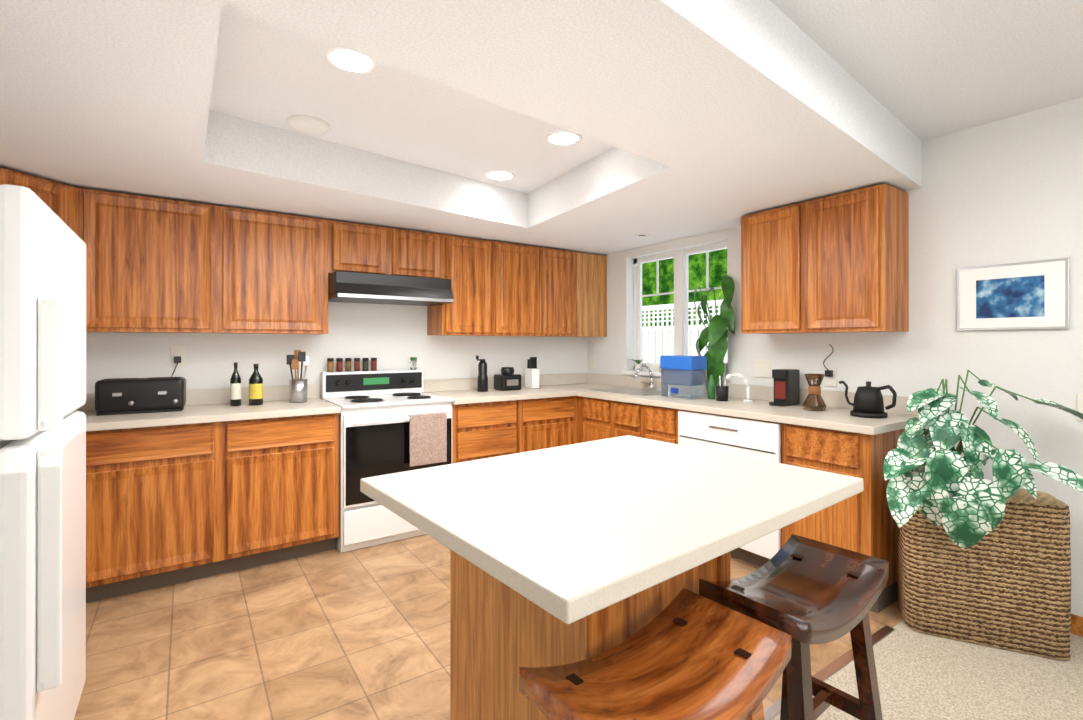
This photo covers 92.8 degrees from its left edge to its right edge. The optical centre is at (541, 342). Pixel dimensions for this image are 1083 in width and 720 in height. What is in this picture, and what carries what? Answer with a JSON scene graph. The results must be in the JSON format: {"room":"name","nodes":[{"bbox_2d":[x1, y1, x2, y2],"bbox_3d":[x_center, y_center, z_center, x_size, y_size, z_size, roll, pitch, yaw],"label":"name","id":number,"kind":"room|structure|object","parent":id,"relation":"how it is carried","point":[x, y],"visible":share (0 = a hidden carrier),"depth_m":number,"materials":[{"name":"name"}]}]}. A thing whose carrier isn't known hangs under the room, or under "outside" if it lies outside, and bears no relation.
{"room":"kitchen","nodes":[
{"label":"kitchen","id":0,"kind":"room"},
{"bbox_2d":[86,302,587,398],"bbox_3d":[-1.401,0.086,3.941,4.710,2.450,0.150,0,0,-35],"label":"wall","id":1,"kind":"structure","parent":0,"point":[391,337],"depth_m":3.79,"materials":[{"name":"paint"}]},
{"bbox_2d":[0,167,79,236],"bbox_3d":[-2.736,-0.444,2.561,0.636,0.764,0.606,0,0,-35],"label":"upper cabinet","id":2,"kind":"object","parent":1,"relation":"attached to","point":[64,200],"depth_m":2.64,"materials":[{"name":"brown wood"}]},
{"bbox_2d":[80,188,219,333],"bbox_3d":[-2.295,-0.443,3.040,0.635,0.764,0.316,0,0,-35],"label":"upper cabinet","id":3,"kind":"object","parent":1,"relation":"attached to","point":[153,264],"depth_m":2.91,"materials":[{"name":"brown wood"}]},
{"bbox_2d":[170,346,184,376],"bbox_3d":[-2.268,0.116,3.215,0.071,0.184,0.062,0,0,-35],"label":"outlet","id":4,"kind":"object","parent":1,"relation":"attached to","point":[177,355],"visible":0.77,"depth_m":3.19,"materials":[{"name":"white plastic"}]},
{"bbox_2d":[220,206,331,333],"bbox_3d":[-1.772,-0.442,3.400,0.635,0.764,0.316,0,0,-35],"label":"upper cabinet","id":5,"kind":"object","parent":1,"relation":"attached to","point":[275,268],"depth_m":3.26,"materials":[{"name":"brown wood"}]},
{"bbox_2d":[74,373,585,411],"bbox_3d":[-1.359,0.347,3.863,4.384,0.100,0.018,0,0,-35],"label":"backsplash","id":6,"kind":"structure","parent":1,"relation":"attached to","point":[213,395],"depth_m":3.58,"materials":[{"name":"beige stone"}]},
{"bbox_2d":[332,220,391,274],"bbox_3d":[-1.341,-0.647,3.696,0.410,0.354,0.316,0,0,-35],"label":"upper cabinet","id":7,"kind":"object","parent":1,"relation":"attached to","point":[363,248],"depth_m":3.57,"materials":[{"name":"brown wood"}]},
{"bbox_2d":[392,228,443,278],"bbox_3d":[-1.003,-0.646,3.929,0.410,0.354,0.316,0,0,-35],"label":"upper cabinet","id":8,"kind":"object","parent":1,"relation":"attached to","point":[414,253],"depth_m":3.80,"materials":[{"name":"brown wood"}]},
{"bbox_2d":[328,270,453,305],"bbox_3d":[-1.114,-0.377,3.727,0.810,0.176,0.522,0,0,-35],"label":"range hood","id":9,"kind":"object","parent":8,"relation":"attached to","point":[356,287],"visible":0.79,"depth_m":3.52,"materials":[{"name":"black metal"}]},
{"bbox_2d":[427,235,495,335],"bbox_3d":[-0.655,-0.441,4.168,0.435,0.764,0.316,0,0,-35],"label":"upper cabinet","id":10,"kind":"object","parent":1,"relation":"attached to","point":[470,263],"depth_m":4.05,"materials":[{"name":"brown wood"}]},
{"bbox_2d":[496,242,539,336],"bbox_3d":[-0.297,-0.440,4.414,0.435,0.764,0.316,0,0,-35],"label":"upper cabinet","id":11,"kind":"object","parent":1,"relation":"attached to","point":[517,266],"depth_m":4.29,"materials":[{"name":"brown wood"}]},
{"bbox_2d":[540,247,579,336],"bbox_3d":[0.062,-0.440,4.661,0.435,0.764,0.316,0,0,-35],"label":"upper cabinet","id":12,"kind":"object","parent":1,"relation":"attached to","point":[559,269],"depth_m":4.54,"materials":[{"name":"brown wood"}]},
{"bbox_2d":[0,0,921,254],"bbox_3d":[-0.457,-0.967,2.571,4.710,0.250,3.482,0,0,-35],"label":"ceiling","id":13,"kind":"structure","parent":0,"point":[686,118],"depth_m":2.09,"materials":[{"name":"paint"}]},
{"bbox_2d":[287,115,329,133],"bbox_3d":[-1.159,-1.085,2.570,0.196,0.012,0.196,0,0,-35],"label":"recessed light","id":14,"kind":"object","parent":13,"relation":"in","point":[308,124],"visible":0.96,"depth_m":2.57,"materials":[{"name":"white"}]},
{"bbox_2d":[324,46,377,73],"bbox_3d":[-0.734,-1.089,1.993,0.196,0.006,0.196,0,0,-35],"label":"recessed light","id":15,"kind":"object","parent":13,"relation":"in","point":[342,59],"visible":0.77,"depth_m":2.00,"materials":[{"name":"white"}]},
{"bbox_2d":[485,170,514,180],"bbox_3d":[-0.269,-1.087,3.357,0.196,0.006,0.196,0,0,-35],"label":"recessed light","id":16,"kind":"object","parent":13,"relation":"in","point":[500,175],"visible":1,"depth_m":3.35,"materials":[{"name":"white"}]},
{"bbox_2d":[545,130,581,145],"bbox_3d":[0.118,-1.088,2.749,0.196,0.006,0.196,0,0,-35],"label":"recessed light","id":17,"kind":"object","parent":13,"relation":"in","point":[563,138],"visible":0.98,"depth_m":2.75,"materials":[{"name":"white"}]},
{"bbox_2d":[634,233,649,236],"bbox_3d":[0.785,-0.836,4.020,0.120,0.004,0.120,0,0,-35],"label":"recessed light","id":18,"kind":"object","parent":13,"relation":"in","point":[642,235],"visible":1,"depth_m":4.02,"materials":[{"name":"grey"}]},
{"bbox_2d":[74,534,902,719],"bbox_3d":[-0.571,1.334,2.732,4.710,0.050,3.080,0,0,-35],"label":"floor","id":19,"kind":"structure","parent":0,"point":[356,634],"depth_m":2.24,"materials":[{"name":"brown tile"}]},
{"bbox_2d":[0,184,85,719],"bbox_3d":[-1.748,0.466,1.347,0.840,1.679,0.810,0,0,-35],"label":"fridge","id":20,"kind":"object","parent":19,"relation":"on","point":[42,463],"visible":1,"depth_m":1.26,"materials":[{"name":"white metal"}]},
{"bbox_2d":[86,424,221,602],"bbox_3d":[-2.204,0.871,2.918,0.630,0.874,0.616,0,0,-35],"label":"base cabinet","id":21,"kind":"object","parent":19,"relation":"on","point":[203,483],"depth_m":2.68,"materials":[{"name":"brown wood"}]},
{"bbox_2d":[83,396,340,431],"bbox_3d":[-2.205,0.415,2.906,1.906,0.039,0.636,0,0,-35],"label":"countertop","id":22,"kind":"structure","parent":21,"relation":"on","point":[270,409],"depth_m":2.89,"materials":[{"name":"beige stone"}]},
{"bbox_2d":[95,377,185,415],"bbox_3d":[-2.272,0.298,2.938,0.400,0.192,0.185,0,0,-31],"label":"toaster","id":23,"kind":"object","parent":22,"relation":"on","point":[114,396],"visible":1,"depth_m":2.87,"materials":[{"name":"black plastic"}]},
{"bbox_2d":[230,362,240,405],"bbox_3d":[-1.919,0.259,3.239,0.062,0.270,0.061,0,0,-35],"label":"oil bottle","id":24,"kind":"object","parent":22,"relation":"on","point":[235,389],"visible":1,"depth_m":3.22,"materials":[{"name":"black glass"}]},
{"bbox_2d":[249,364,262,404],"bbox_3d":[-1.817,0.264,3.284,0.082,0.260,0.081,0,0,-35],"label":"oil bottle","id":25,"kind":"object","parent":22,"relation":"on","point":[255,388],"visible":1,"depth_m":3.25,"materials":[{"name":"black"}]},
{"bbox_2d":[287,350,309,402],"bbox_3d":[-1.617,0.222,3.434,0.140,0.345,0.110,0,0,-35],"label":"utensil crock","id":26,"kind":"object","parent":22,"relation":"on","point":[298,390],"visible":1,"depth_m":3.41,"materials":[{"name":"silver metal"}]},
{"bbox_2d":[222,412,340,572],"bbox_3d":[-1.685,0.872,3.275,0.630,0.874,0.616,0,0,-35],"label":"base cabinet","id":27,"kind":"object","parent":19,"relation":"on","point":[280,478],"depth_m":3.02,"materials":[{"name":"brown wood"}]},
{"bbox_2d":[321,369,453,552],"bbox_3d":[-1.083,0.759,3.632,0.749,1.098,0.697,0,0,-35],"label":"range","id":28,"kind":"object","parent":19,"relation":"on","point":[393,421],"visible":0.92,"depth_m":3.37,"materials":[{"name":"white metal"}]},
{"bbox_2d":[327,358,336,371],"bbox_3d":[-1.516,0.161,3.708,0.043,0.097,0.043,0,0,40],"label":"spice jar","id":29,"kind":"object","parent":28,"relation":"on","point":[330,361],"depth_m":3.69,"materials":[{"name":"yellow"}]},
{"bbox_2d":[337,358,342,371],"bbox_3d":[-1.465,0.161,3.743,0.043,0.097,0.042,0,0,40],"label":"spice jar","id":30,"kind":"object","parent":28,"relation":"on","point":[339,367],"depth_m":3.73,"materials":[{"name":"brown glass"}]},
{"bbox_2d":[345,358,350,370],"bbox_3d":[-1.414,0.161,3.778,0.043,0.097,0.043,0,0,40],"label":"spice jar","id":31,"kind":"object","parent":28,"relation":"on","point":[347,360],"depth_m":3.76,"materials":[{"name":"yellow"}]},
{"bbox_2d":[354,358,359,370],"bbox_3d":[-1.363,0.161,3.813,0.043,0.097,0.042,0,0,40],"label":"spice jar","id":32,"kind":"object","parent":28,"relation":"on","point":[356,360],"depth_m":3.80,"materials":[{"name":"brown glass"}]},
{"bbox_2d":[363,358,368,370],"bbox_3d":[-1.312,0.161,3.848,0.043,0.097,0.043,0,0,40],"label":"spice jar","id":33,"kind":"object","parent":28,"relation":"on","point":[365,360],"depth_m":3.83,"materials":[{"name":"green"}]},
{"bbox_2d":[371,358,376,370],"bbox_3d":[-1.261,0.161,3.883,0.043,0.097,0.043,0,0,40],"label":"spice jar","id":34,"kind":"object","parent":28,"relation":"on","point":[373,360],"depth_m":3.87,"materials":[{"name":"brown glass"}]},
{"bbox_2d":[410,357,416,369],"bbox_3d":[-1.006,0.162,4.059,0.052,0.095,0.052,0,0,40],"label":"spice jar","id":35,"kind":"object","parent":28,"relation":"on","point":[413,360],"depth_m":4.04,"materials":[{"name":"white"}]},
{"bbox_2d":[452,400,521,463],"bbox_3d":[-0.566,0.873,4.044,0.555,0.874,0.616,0,0,-35],"label":"base cabinet","id":36,"kind":"object","parent":19,"relation":"on","point":[479,431],"depth_m":3.79,"materials":[{"name":"brown wood"}]},
{"bbox_2d":[423,388,577,403],"bbox_3d":[-0.338,0.417,4.190,1.095,0.039,0.636,0,0,-35],"label":"countertop","id":37,"kind":"structure","parent":36,"relation":"on","point":[464,395],"depth_m":4.04,"materials":[{"name":"beige stone"}]},
{"bbox_2d":[476,355,487,391],"bbox_3d":[-0.487,0.250,4.212,0.106,0.292,0.089,0,0,-35],"label":"coffee grinder","id":38,"kind":"object","parent":37,"relation":"on","point":[482,383],"visible":1,"depth_m":4.18,"materials":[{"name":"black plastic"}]},
{"bbox_2d":[494,367,520,390],"bbox_3d":[-0.285,0.301,4.347,0.190,0.190,0.165,0,0,-35],"label":"coffee grinder","id":39,"kind":"object","parent":37,"relation":"on","point":[507,379],"visible":1,"depth_m":4.29,"materials":[{"name":"black plastic"}]},
{"bbox_2d":[525,357,538,387],"bbox_3d":[-0.083,0.262,4.538,0.080,0.270,0.120,0,0,-35],"label":"knife block","id":40,"kind":"object","parent":37,"relation":"on","point":[531,375],"visible":1,"depth_m":4.50,"materials":[{"name":"white plastic"}]},
{"bbox_2d":[522,396,577,451],"bbox_3d":[-0.098,0.874,4.366,0.580,0.874,0.616,0,0,-35],"label":"base cabinet","id":41,"kind":"object","parent":19,"relation":"on","point":[545,423],"depth_m":4.11,"materials":[{"name":"brown wood"}]},
{"bbox_2d":[578,396,605,442],"bbox_3d":[0.686,0.874,4.240,0.621,0.874,0.340,0,0,-35],"label":"base cabinet","id":42,"kind":"object","parent":19,"relation":"on","point":[591,413],"depth_m":4.13,"materials":[{"name":"brown wood"}]},
{"bbox_2d":[360,435,862,719],"bbox_3d":[0.195,0.838,1.423,1.090,0.927,0.865,0,0,-39],"label":"kitchen island","id":43,"kind":"object","parent":19,"relation":"on","point":[567,554],"visible":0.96,"depth_m":1.25,"materials":[{"name":"laminate"}]},
{"bbox_2d":[606,400,637,438],"bbox_3d":[0.873,0.873,3.969,0.621,0.874,0.320,0,0,-35],"label":"base cabinet","id":44,"kind":"object","parent":19,"relation":"on","point":[621,419],"depth_m":3.85,"materials":[{"name":"brown wood"}]},
{"bbox_2d":[638,404,673,443],"bbox_3d":[1.052,0.873,3.709,0.621,0.874,0.310,0,0,-35],"label":"base cabinet","id":45,"kind":"object","parent":19,"relation":"on","point":[657,424],"depth_m":3.56,"materials":[{"name":"brown wood"}]},
{"bbox_2d":[674,408,777,566],"bbox_3d":[1.349,0.872,3.276,0.621,0.874,0.740,0,0,-35],"label":"dishwasher","id":46,"kind":"object","parent":19,"relation":"on","point":[757,439],"depth_m":3.04,"materials":[{"name":"white metal"}]},
{"bbox_2d":[764,626,894,719],"bbox_3d":[0.039,1.302,1.288,3.780,0.008,0.040,0,0,-35],"label":"threshold strip","id":47,"kind":"object","parent":19,"relation":"on","point":[773,710],"depth_m":2.06,"materials":[{"name":"brown wood"}]},
{"bbox_2d":[778,424,904,612],"bbox_3d":[1.681,0.871,2.794,0.621,0.874,0.430,0,0,-35],"label":"base cabinet","id":48,"kind":"object","parent":19,"relation":"on","point":[863,522],"depth_m":2.56,"materials":[{"name":"brown wood"}]},
{"bbox_2d":[539,384,916,435],"bbox_3d":[1.004,0.416,3.766,0.636,0.039,2.856,0,0,-35],"label":"countertop","id":49,"kind":"structure","parent":48,"relation":"on","point":[832,419],"depth_m":3.01,"materials":[{"name":"beige stone"}]},
{"bbox_2d":[594,388,660,395],"bbox_3d":[0.740,0.481,4.206,0.390,0.174,0.630,0,0,-35],"label":"sink","id":50,"kind":"object","parent":49,"relation":"in","point":[629,391],"depth_m":4.20,"materials":[{"name":"silver metal"}]},
{"bbox_2d":[634,364,657,387],"bbox_3d":[0.829,0.290,4.325,0.230,0.217,0.145,0,0,-35],"label":"faucet","id":51,"kind":"object","parent":49,"relation":"on","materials":[{"name":"silver metal"}]},
{"bbox_2d":[660,355,706,398],"bbox_3d":[1.028,0.245,3.761,0.190,0.300,0.290,0,0,-35],"label":"water filter","id":52,"kind":"object","parent":49,"relation":"on","point":[683,376],"visible":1,"depth_m":3.67,"materials":[{"name":"blue plastic"}]},
{"bbox_2d":[708,375,714,398],"bbox_3d":[1.193,0.310,3.619,0.052,0.170,0.051,0,0,-35],"label":"soap bottle","id":53,"kind":"object","parent":49,"relation":"on","point":[711,388],"visible":1,"depth_m":3.60,"materials":[{"name":"green"}]},
{"bbox_2d":[716,375,728,400],"bbox_3d":[1.230,0.309,3.511,0.084,0.170,0.084,0,0,-35],"label":"pen cup","id":54,"kind":"object","parent":49,"relation":"on","point":[722,393],"visible":0.98,"depth_m":3.48,"materials":[{"name":"black"}]},
{"bbox_2d":[694,276,734,385],"bbox_3d":[1.260,-0.073,3.806,0.303,0.834,0.375,0,0,-35],"label":"plant","id":55,"kind":"object","parent":54,"relation":"in","point":[714,333],"visible":0.9,"depth_m":3.72,"materials":[{"name":"green plant"}]},
{"bbox_2d":[724,373,752,401],"bbox_3d":[1.335,0.299,3.494,0.107,0.191,0.170,0,0,-35],"label":"faucet","id":56,"kind":"object","parent":49,"relation":"on","point":[730,376],"visible":1,"depth_m":3.46,"materials":[{"name":"white"}]},
{"bbox_2d":[769,369,799,405],"bbox_3d":[1.543,0.282,3.277,0.190,0.225,0.100,0,0,-35],"label":"coffee machine","id":57,"kind":"object","parent":49,"relation":"on","point":[786,387],"visible":1,"depth_m":3.25,"materials":[{"name":"black plastic"}]},
{"bbox_2d":[803,374,825,410],"bbox_3d":[1.601,0.289,3.026,0.124,0.210,0.124,0,0,-35],"label":"coffee maker","id":58,"kind":"object","parent":49,"relation":"on","point":[814,401],"visible":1,"depth_m":2.99,"materials":[{"name":"brown glass"}]},
{"bbox_2d":[839,381,896,417],"bbox_3d":[1.749,0.301,2.775,0.170,0.185,0.286,0,0,-35],"label":"kettle","id":59,"kind":"object","parent":49,"relation":"on","point":[868,401],"visible":1,"depth_m":2.71,"materials":[{"name":"black metal"}]},
{"bbox_2d":[588,97,1082,616],"bbox_3d":[2.356,0.083,2.502,0.150,2.450,6.480,0,0,-35],"label":"wall","id":60,"kind":"structure","parent":0,"point":[1006,191],"depth_m":2.60,"materials":[{"name":"paint"}]},
{"bbox_2d":[590,356,594,368],"bbox_3d":[0.500,0.193,5.060,0.007,0.120,0.075,0,0,-35],"label":"outlet","id":61,"kind":"object","parent":60,"relation":"attached to","point":[592,362],"visible":1,"depth_m":5.05,"materials":[{"name":"white plastic"}]},
{"bbox_2d":[580,253,606,336],"bbox_3d":[0.385,-0.440,4.901,0.371,0.764,0.286,0,0,-35],"label":"upper cabinet","id":62,"kind":"object","parent":60,"relation":"attached to","point":[593,268],"depth_m":4.80,"materials":[{"name":"brown wood"}]},
{"bbox_2d":[622,241,730,380],"bbox_3d":[1.115,-0.243,4.271,0.170,1.050,1.120,0,0,-35],"label":"window","id":63,"kind":"structure","parent":60,"relation":"in","point":[681,301],"depth_m":4.30,"materials":[{"name":"white wood"}]},
{"bbox_2d":[628,359,642,370],"bbox_3d":[0.835,0.200,4.563,0.132,0.103,0.189,0,0,-35],"label":"plant","id":64,"kind":"object","parent":63,"relation":"on","point":[637,365],"visible":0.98,"depth_m":4.55,"materials":[{"name":"green plant"}]},
{"bbox_2d":[586,373,918,415],"bbox_3d":[1.259,0.347,3.941,0.018,0.100,2.856,0,0,-35],"label":"backsplash","id":65,"kind":"structure","parent":60,"relation":"attached to","point":[757,392],"depth_m":3.55,"materials":[{"name":"beige stone"}]},
{"bbox_2d":[754,360,769,377],"bbox_3d":[1.525,0.180,3.569,0.007,0.120,0.120,0,0,-35],"label":"outlet","id":66,"kind":"object","parent":60,"relation":"attached to","point":[761,368],"visible":1,"depth_m":3.56,"materials":[{"name":"white plastic"}]},
{"bbox_2d":[741,203,799,333],"bbox_3d":[1.537,-0.443,3.275,0.316,0.764,0.420,0,0,-35],"label":"upper cabinet","id":67,"kind":"object","parent":60,"relation":"attached to","point":[770,239],"depth_m":3.18,"materials":[{"name":"brown wood"}]},
{"bbox_2d":[823,344,836,386],"bbox_3d":[1.773,0.139,3.181,0.039,0.262,0.075,0,0,-35],"label":"outlet","id":68,"kind":"object","parent":60,"relation":"attached to","point":[830,377],"visible":0.96,"depth_m":3.17,"materials":[{"name":"white plastic"}]},
{"bbox_2d":[800,184,908,332],"bbox_3d":[1.775,-0.443,2.929,0.316,0.764,0.420,0,0,-35],"label":"upper cabinet","id":69,"kind":"object","parent":60,"relation":"attached to","point":[838,263],"depth_m":2.80,"materials":[{"name":"brown wood"}]},
{"bbox_2d":[957,258,1069,330],"bbox_3d":[2.258,-0.222,2.490,0.018,0.320,0.410,0,0,-35],"label":"picture frame","id":70,"kind":"object","parent":60,"relation":"attached to","point":[1032,295],"visible":1,"depth_m":2.46,"materials":[{"name":"grey paper"}]},
{"bbox_2d":[1071,614,1082,636],"bbox_3d":[3.104,1.259,1.266,0.015,0.086,3.600,0,0,-35],"label":"baseboard","id":71,"kind":"structure","parent":60,"relation":"attached to","point":[1076,624],"depth_m":2.30,"materials":[{"name":"brown wood"}]},
{"bbox_2d":[1077,394,1082,420],"bbox_3d":[2.415,0.288,2.275,0.007,0.120,0.075,0,0,-35],"label":"switch plate","id":72,"kind":"object","parent":60,"relation":"attached to","point":[1080,403],"visible":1,"depth_m":2.30,"materials":[{"name":"white plastic"}]},
{"bbox_2d":[770,0,1082,140],"bbox_3d":[1.317,-1.097,-0.010,4.710,0.001,3.814,0,0,-35],"label":"ceiling","id":73,"kind":"structure","parent":0,"point":[923,70],"depth_m":1.94,"materials":[{"name":"paint"}]},
{"bbox_2d":[771,621,1082,719],"bbox_3d":[1.307,1.327,0.000,4.710,0.054,3.550,0,0,-35],"label":"floor carpet","id":74,"kind":"object","parent":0,"point":[922,676],"depth_m":1.99,"materials":[{"name":"beige carpet"}]},
{"bbox_2d":[519,588,790,719],"bbox_3d":[0.232,0.946,0.991,0.490,0.710,0.306,0,0,-39],"label":"stool","id":75,"kind":"object","parent":74,"relation":"on","point":[685,654],"visible":1,"depth_m":1.00,"materials":[{"name":"brown wood"}]},
{"bbox_2d":[699,534,888,719],"bbox_3d":[0.668,0.947,1.345,0.490,0.710,0.306,0,0,-39],"label":"stool","id":76,"kind":"object","parent":74,"relation":"on","point":[804,592],"visible":1,"depth_m":1.35,"materials":[{"name":"brown wood"}]},
{"bbox_2d":[897,489,1070,659],"bbox_3d":[1.970,0.987,2.338,0.574,0.637,0.288,0,0,25],"label":"basket","id":77,"kind":"object","parent":74,"relation":"on","point":[1005,583],"visible":0.73,"depth_m":2.19,"materials":[{"name":"wicker"}]},
{"bbox_2d":[883,370,1082,548],"bbox_3d":[1.917,0.489,2.183,0.718,0.732,0.639,0,0,-35],"label":"potted plant","id":78,"kind":"object","parent":77,"relation":"in","point":[934,476],"visible":1,"depth_m":2.17,"materials":[{"name":"green plant"}]},
{"label":"outside","id":79,"kind":"structure","parent":0,"visible":0},
{"bbox_2d":[642,249,726,362],"bbox_3d":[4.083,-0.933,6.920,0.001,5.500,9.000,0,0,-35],"label":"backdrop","id":80,"kind":"structure","parent":79,"point":[717,267],"depth_m":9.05,"materials":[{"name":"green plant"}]},
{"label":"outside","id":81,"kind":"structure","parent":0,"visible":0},
{"bbox_2d":[642,299,726,362],"bbox_3d":[2.749,0.489,5.697,0.060,2.050,5.500,0,0,-35],"label":"fence","id":82,"kind":"object","parent":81,"point":[652,344],"visible":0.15,"depth_m":7.17,"materials":[{"name":"white wood"}]}
]}

